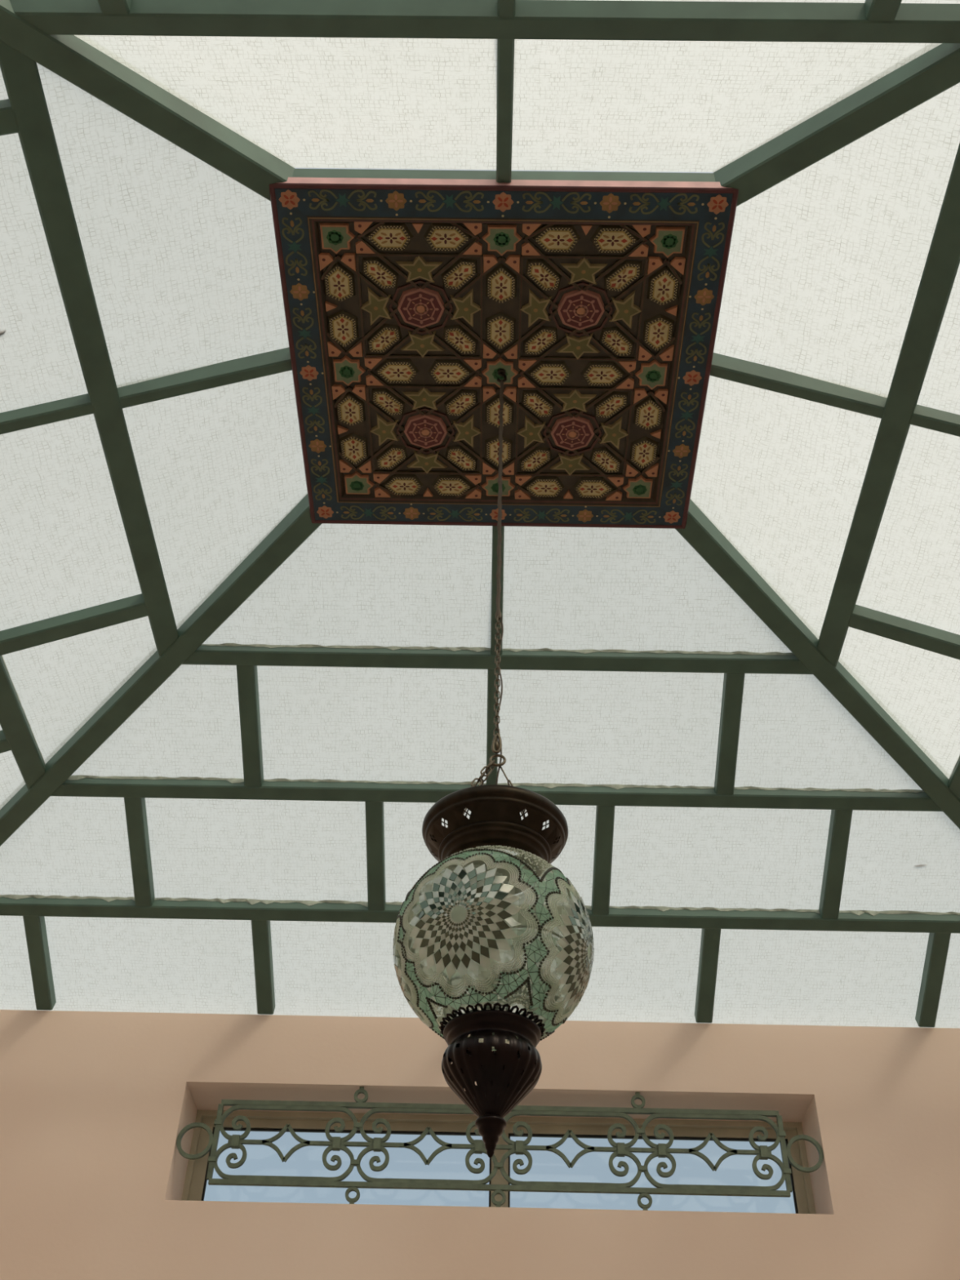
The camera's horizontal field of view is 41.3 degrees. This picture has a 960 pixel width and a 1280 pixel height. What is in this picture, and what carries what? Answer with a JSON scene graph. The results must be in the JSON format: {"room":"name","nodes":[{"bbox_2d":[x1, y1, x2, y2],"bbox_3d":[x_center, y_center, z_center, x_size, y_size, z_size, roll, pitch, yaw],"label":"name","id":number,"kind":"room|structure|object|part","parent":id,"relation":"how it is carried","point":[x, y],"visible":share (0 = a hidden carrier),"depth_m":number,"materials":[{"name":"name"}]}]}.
{"room":"covered courtyard","nodes":[
{"label":"covered courtyard","id":0,"kind":"room"},
{"bbox_2d":[0,0,959,1028],"bbox_3d":[0.059,-0.546,3.540,5.552,0.973,5.208,1,-43,1],"label":"ceiling","id":1,"kind":"structure","parent":0,"point":[233,722],"depth_m":4.24,"materials":[{"name":"green paint"}]},
{"bbox_3d":[-1.364,-1.463,2.770,0.526,0.226,0.719,1,-43,1],"label":"glass pane","id":2,"kind":"part","parent":1,"relation":"part of","materials":[{"name":"white glass"}]},
{"bbox_3d":[-1.893,0.658,4.710,0.515,0.221,0.751,1,-43,1],"label":"glass pane","id":3,"kind":"part","parent":1,"relation":"part of","materials":[{"name":"white glass"}]},
{"bbox_3d":[-2.215,1.277,5.035,0.980,0.245,0.526,1,-43,1],"label":"glass pane","id":4,"kind":"part","parent":1,"relation":"part of","materials":[{"name":"white glass"}]},
{"bbox_3d":[-1.365,-0.926,3.340,0.526,0.226,0.847,1,-43,1],"label":"glass pane","id":5,"kind":"part","parent":1,"relation":"part of","materials":[{"name":"white glass"}]},
{"bbox_3d":[-1.705,0.772,4.824,0.848,0.221,0.474,1,-43,1],"label":"glass pane","id":6,"kind":"part","parent":1,"relation":"part of","materials":[{"name":"white glass"}]},
{"bbox_3d":[-1.366,-0.352,3.949,0.526,0.226,0.827,1,-43,1],"label":"glass pane","id":7,"kind":"part","parent":1,"relation":"part of","materials":[{"name":"white glass"}]},
{"bbox_3d":[-1.367,0.184,4.518,0.526,0.226,0.734,1,-43,1],"label":"glass pane","id":8,"kind":"part","parent":1,"relation":"part of","materials":[{"name":"white glass"}]},
{"bbox_3d":[-1.286,1.291,5.023,0.878,0.245,0.526,1,-43,1],"label":"glass pane","id":9,"kind":"part","parent":1,"relation":"part of","materials":[{"name":"white glass"}]},
{"bbox_3d":[-1.219,0.288,4.622,0.782,0.226,0.485,1,-43,1],"label":"glass pane","id":10,"kind":"part","parent":1,"relation":"part of","materials":[{"name":"white glass"}]},
{"bbox_3d":[-0.830,-1.166,3.421,0.534,0.255,1.069,1,-43,1],"label":"glass pane","id":11,"kind":"part","parent":1,"relation":"part of","materials":[{"name":"white glass"}]},
{"bbox_3d":[-0.831,-0.431,4.200,0.534,0.255,1.072,1,-43,1],"label":"glass pane","id":12,"kind":"part","parent":1,"relation":"part of","materials":[{"name":"white glass"}]},
{"bbox_3d":[-0.836,0.785,4.813,0.890,0.221,0.474,1,-43,1],"label":"glass pane","id":13,"kind":"part","parent":1,"relation":"part of","materials":[{"name":"white glass"}]},
{"bbox_3d":[-0.506,-1.368,3.196,1.138,0.255,0.509,1,-43,1],"label":"glass pane","id":14,"kind":"part","parent":1,"relation":"part of","materials":[{"name":"white glass"}]},
{"bbox_3d":[-0.410,1.305,5.011,0.874,0.245,0.526,1,-43,1],"label":"glass pane","id":15,"kind":"part","parent":1,"relation":"part of","materials":[{"name":"white glass"}]},
{"bbox_3d":[-0.509,-0.211,4.423,1.138,0.255,0.491,1,-43,1],"label":"glass pane","id":16,"kind":"part","parent":1,"relation":"part of","materials":[{"name":"white glass"}]},
{"bbox_3d":[-0.391,0.301,4.612,0.874,0.226,0.485,1,-43,1],"label":"glass pane","id":17,"kind":"part","parent":1,"relation":"part of","materials":[{"name":"white glass"}]},
{"bbox_3d":[0.035,0.799,4.802,0.853,0.221,0.474,1,-43,1],"label":"glass pane","id":18,"kind":"part","parent":1,"relation":"part of","materials":[{"name":"white glass"}]},
{"bbox_2d":[269,177,738,528],"bbox_3d":[0.062,-0.805,3.836,1.253,0.038,1.206,1,-43,1],"label":"ceiling panel","id":19,"kind":"object","parent":1,"relation":"attached to","point":[406,302],"visible":1,"depth_m":3.75,"materials":[{"name":"paint"}]},
{"bbox_3d":[-0.504,-0.815,3.844,0.122,0.037,1.206,1,-43,1],"label":"frame rail","id":20,"kind":"part","parent":19,"relation":"part of","materials":[{"name":"paint"}]},
{"bbox_2d":[392,373,594,1158],"bbox_3d":[0.042,0.052,3.016,0.393,2.335,0.393,28,-49,-26],"label":"hanging lantern","id":21,"kind":"object","parent":19,"relation":"hanging from","point":[493,948],"visible":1,"depth_m":2.36,"materials":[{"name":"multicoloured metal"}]},
{"bbox_3d":[0.021,0.801,2.310,0.184,0.133,0.184,1,-43,1],"label":"fluted bulb","id":22,"kind":"part","parent":21,"relation":"part of","materials":[{"name":"black metal"}]},
{"bbox_3d":[0.023,0.730,2.377,0.200,0.015,0.199,1,-43,1],"label":"loop crown","id":23,"kind":"part","parent":21,"relation":"part of","materials":[{"name":"black metal"}]},
{"bbox_3d":[0.026,0.602,2.498,0.389,0.340,0.389,1,-43,1],"label":"globe","id":24,"kind":"part","parent":21,"relation":"part of","materials":[{"name":"glass"}]},
{"bbox_3d":[0.045,0.176,2.910,0.013,0.649,0.011,1,-43,1],"label":"cord","id":25,"kind":"part","parent":21,"relation":"part of","materials":[{"name":"brown metal"}]},
{"bbox_3d":[0.061,-0.434,4.231,1.253,0.037,0.122,1,-43,1],"label":"frame rail","id":26,"kind":"part","parent":19,"relation":"part of","materials":[{"name":"paint"}]},
{"bbox_3d":[0.065,-0.801,3.821,0.024,0.011,0.024,1,-43,1],"label":"hook plate","id":27,"kind":"part","parent":19,"relation":"part of","materials":[{"name":"brown metal"}]},
{"bbox_3d":[0.062,-1.178,3.442,1.253,0.037,0.122,1,-43,1],"label":"frame rail","id":28,"kind":"part","parent":19,"relation":"part of","materials":[{"name":"paint"}]},
{"bbox_3d":[0.627,-0.797,3.829,0.122,0.037,1.206,1,-43,1],"label":"frame rail","id":29,"kind":"part","parent":19,"relation":"part of","materials":[{"name":"paint"}]},
{"bbox_3d":[0.470,0.314,4.601,0.850,0.226,0.485,1,-43,1],"label":"glass pane","id":30,"kind":"part","parent":1,"relation":"part of","materials":[{"name":"white glass"}]},
{"bbox_3d":[0.456,1.318,5.000,0.858,0.245,0.526,1,-43,1],"label":"glass pane","id":31,"kind":"part","parent":1,"relation":"part of","materials":[{"name":"white glass"}]},
{"bbox_3d":[0.630,-0.193,4.409,1.140,0.255,0.491,1,-43,1],"label":"glass pane","id":32,"kind":"part","parent":1,"relation":"part of","materials":[{"name":"white glass"}]},
{"bbox_3d":[0.895,0.812,4.791,0.868,0.221,0.474,1,-43,1],"label":"glass pane","id":33,"kind":"part","parent":1,"relation":"part of","materials":[{"name":"white glass"}]},
{"bbox_3d":[0.633,-1.350,3.182,1.140,0.255,0.509,1,-43,1],"label":"glass pane","id":34,"kind":"part","parent":1,"relation":"part of","materials":[{"name":"white glass"}]},
{"bbox_3d":[0.478,-1.524,2.651,0.840,0.226,0.502,1,-43,1],"label":"glass pane","id":35,"kind":"part","parent":1,"relation":"part of","materials":[{"name":"white glass"}]},
{"bbox_3d":[0.954,-0.404,4.177,0.537,0.255,1.072,1,-43,1],"label":"glass pane","id":36,"kind":"part","parent":1,"relation":"part of","materials":[{"name":"white glass"}]},
{"bbox_3d":[1.322,1.332,4.989,0.873,0.245,0.526,1,-43,1],"label":"glass pane","id":37,"kind":"part","parent":1,"relation":"part of","materials":[{"name":"white glass"}]},
{"bbox_3d":[1.309,0.327,4.590,0.829,0.226,0.485,1,-43,1],"label":"glass pane","id":38,"kind":"part","parent":1,"relation":"part of","materials":[{"name":"white glass"}]},
{"bbox_3d":[0.955,-1.138,3.398,0.537,0.255,1.069,1,-43,1],"label":"glass pane","id":39,"kind":"part","parent":1,"relation":"part of","materials":[{"name":"white glass"}]},
{"bbox_3d":[1.481,0.228,4.481,0.529,0.226,0.734,1,-43,1],"label":"glass pane","id":40,"kind":"part","parent":1,"relation":"part of","materials":[{"name":"white glass"}]},
{"bbox_3d":[1.782,0.826,4.779,0.907,0.221,0.474,1,-43,1],"label":"glass pane","id":41,"kind":"part","parent":1,"relation":"part of","materials":[{"name":"white glass"}]},
{"bbox_3d":[1.482,-0.307,3.912,0.529,0.226,0.827,1,-43,1],"label":"glass pane","id":42,"kind":"part","parent":1,"relation":"part of","materials":[{"name":"white glass"}]},
{"bbox_3d":[1.313,-1.511,2.640,0.829,0.226,0.502,1,-43,1],"label":"glass pane","id":43,"kind":"part","parent":1,"relation":"part of","materials":[{"name":"white glass"}]},
{"bbox_3d":[1.483,-0.881,3.303,0.529,0.226,0.847,1,-43,1],"label":"glass pane","id":44,"kind":"part","parent":1,"relation":"part of","materials":[{"name":"white glass"}]},
{"bbox_3d":[2.281,1.347,4.976,1.046,0.245,0.526,1,-43,1],"label":"glass pane","id":45,"kind":"part","parent":1,"relation":"part of","materials":[{"name":"white glass"}]},
{"bbox_2d":[0,1009,959,1279],"bbox_3d":[0.006,3.085,3.824,5.284,3.957,0.440,1,-43,1],"label":"wall","id":46,"kind":"structure","parent":0,"point":[95,1106],"depth_m":4.69,"materials":[{"name":"paint"}]},
{"bbox_2d":[181,1110,815,1213],"bbox_3d":[0.069,2.057,4.891,2.380,0.438,0.066,1,-43,1],"label":"window","id":47,"kind":"structure","parent":46,"relation":"in","point":[195,1183],"depth_m":5.00,"materials":[{"name":"paint"}]},
{"bbox_3d":[0.073,1.926,5.032,2.380,0.054,0.040,1,-43,1],"label":"frame rail","id":48,"kind":"part","parent":47,"relation":"part of","materials":[{"name":"metal"}]},
{"bbox_2d":[176,1086,823,1210],"bbox_3d":[0.070,1.870,4.691,2.379,0.439,0.027,1,-43,1],"label":"window grille","id":49,"kind":"object","parent":46,"relation":"in","point":[235,1141],"visible":0.95,"depth_m":4.68,"materials":[{"name":"green metal"}]},
{"bbox_3d":[-0.692,1.857,4.702,0.476,0.138,0.013,1,-43,1],"label":"diamond rod","id":50,"kind":"part","parent":49,"relation":"part of","materials":[{"name":"green metal"}]},
{"bbox_3d":[-0.192,1.864,4.696,0.524,0.138,0.013,1,-43,1],"label":"diamond rod","id":51,"kind":"part","parent":49,"relation":"part of","materials":[{"name":"green metal"}]},
{"bbox_3d":[0.332,1.873,4.689,0.524,0.138,0.013,1,-43,1],"label":"diamond rod","id":52,"kind":"part","parent":49,"relation":"part of","materials":[{"name":"green metal"}]},
{"bbox_3d":[0.831,1.880,4.682,0.476,0.138,0.013,1,-43,1],"label":"diamond rod","id":53,"kind":"part","parent":49,"relation":"part of","materials":[{"name":"green metal"}]}
]}

